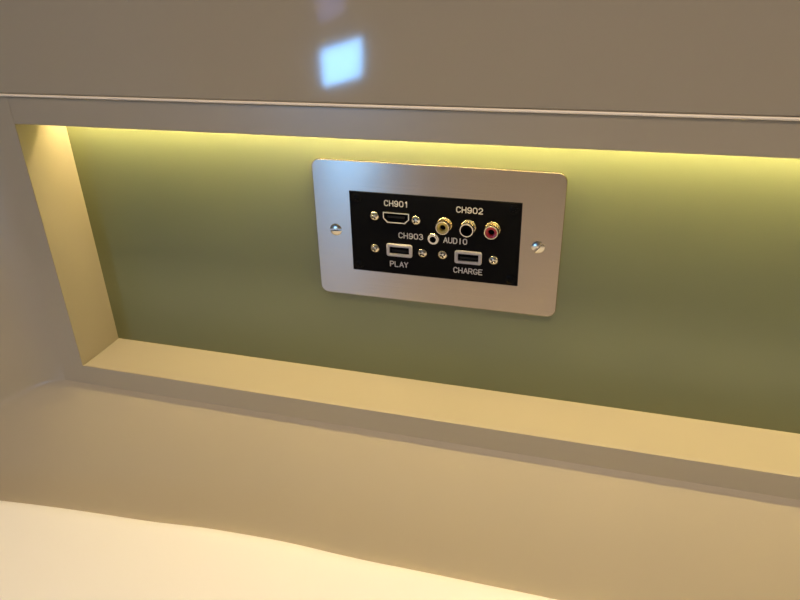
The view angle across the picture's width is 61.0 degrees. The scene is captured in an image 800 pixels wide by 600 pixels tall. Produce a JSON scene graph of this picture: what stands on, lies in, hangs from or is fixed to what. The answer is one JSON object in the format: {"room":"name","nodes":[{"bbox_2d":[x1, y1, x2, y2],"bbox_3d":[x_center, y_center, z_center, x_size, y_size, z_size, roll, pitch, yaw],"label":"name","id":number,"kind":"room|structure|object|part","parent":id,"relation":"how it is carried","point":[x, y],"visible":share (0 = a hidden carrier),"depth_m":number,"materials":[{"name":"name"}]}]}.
{"room":"hotel room","nodes":[
{"label":"hotel room","id":0,"kind":"room"},
{"bbox_2d":[0,96,799,599],"bbox_3d":[0.110,0.173,0.281,1.390,0.438,0.252,6,28,15],"label":"wall","id":1,"kind":"structure","parent":0,"point":[539,516],"depth_m":0.41,"materials":[{"name":"beige paint"}]},
{"bbox_2d":[7,96,118,365],"bbox_3d":[0.148,-0.003,0.349,0.770,0.187,0.041,6,28,15],"label":"niche side panel","id":2,"kind":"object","parent":1,"relation":"attached to","point":[47,150],"depth_m":0.45,"materials":[{"name":"beige paint"}]},
{"bbox_2d":[7,96,799,158],"bbox_3d":[0.140,-0.071,0.295,0.763,0.016,0.006,6,28,15],"label":"trim","id":3,"kind":"structure","parent":1,"relation":"attached to","point":[682,135],"depth_m":0.33,"materials":[{"name":"beige paint"}]},
{"bbox_2d":[66,126,799,433],"bbox_3d":[0.154,-0.014,0.366,0.762,0.183,0.004,6,28,15],"label":"wall niche","id":4,"kind":"object","parent":1,"relation":"in","point":[678,293],"visible":0.67,"depth_m":0.40,"materials":[{"name":"green paint"}]},
{"bbox_2d":[312,158,567,316],"bbox_3d":[0.018,-0.035,0.392,0.147,0.088,0.009,7,28,15],"label":"socket plate","id":5,"kind":"object","parent":4,"relation":"attached to","point":[461,236],"visible":1,"depth_m":0.39,"materials":[{"name":"metal"}]},
{"bbox_2d":[427,233,439,244],"bbox_3d":[0.019,-0.035,0.393,0.007,0.007,0.002,6,28,15],"label":"socket","id":6,"kind":"object","parent":5,"relation":"attached to","point":[432,238],"depth_m":0.39,"materials":[{"name":"silver metal"}]},
{"bbox_3d":[0.019,-0.036,0.395,0.101,0.050,0.002,7,28,15],"label":"insert panel","id":7,"kind":"part","parent":5,"relation":"part of","materials":[{"name":"black plastic"}]},
{"bbox_2d":[435,217,451,234],"bbox_3d":[0.025,-0.042,0.385,0.009,0.009,0.007,6,28,15],"label":"socket","id":8,"kind":"object","parent":5,"relation":"attached to","point":[443,225],"depth_m":0.38,"materials":[{"name":"gold metal"}]},
{"bbox_2d":[459,219,475,236],"bbox_3d":[0.038,-0.040,0.382,0.009,0.009,0.007,6,28,15],"label":"socket","id":9,"kind":"object","parent":5,"relation":"attached to","point":[467,227],"depth_m":0.38,"materials":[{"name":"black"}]},
{"bbox_2d":[484,222,500,239],"bbox_3d":[0.051,-0.038,0.378,0.009,0.009,0.007,6,28,15],"label":"socket","id":10,"kind":"object","parent":5,"relation":"attached to","point":[492,230],"depth_m":0.38,"materials":[{"name":"red"}]},
{"bbox_2d":[84,338,799,476],"bbox_3d":[0.150,0.078,0.390,0.762,0.004,0.041,6,28,15],"label":"niche ledge","id":11,"kind":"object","parent":1,"relation":"attached to","point":[744,447],"depth_m":0.42,"materials":[{"name":"beige paint"}]},
{"bbox_2d":[0,0,799,116],"bbox_3d":[0.126,-0.580,0.041,1.270,1.118,0.012,6,28,15],"label":"wall","id":12,"kind":"structure","parent":0,"point":[725,57],"depth_m":0.31,"materials":[{"name":"beige paint"}]},
{"bbox_2d":[0,93,799,120],"bbox_3d":[0.140,-0.079,0.290,1.270,0.001,0.005,6,28,15],"label":"trim","id":13,"kind":"structure","parent":12,"relation":"attached to","point":[720,116],"depth_m":0.32,"materials":[{"name":"beige"}]},
{"bbox_3d":[-0.201,1.237,-0.089,2.900,0.020,2.130,6,28,15],"label":"floor","id":14,"kind":"structure","parent":0,"visible":0},
{"bbox_2d":[0,501,555,599],"bbox_3d":[0.071,0.690,0.115,1.500,0.755,0.915,6,28,15],"label":"bed","id":15,"kind":"object","parent":14,"relation":"on","point":[47,553],"visible":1,"depth_m":0.39,"materials":[{"name":"white fabric"}]}
]}

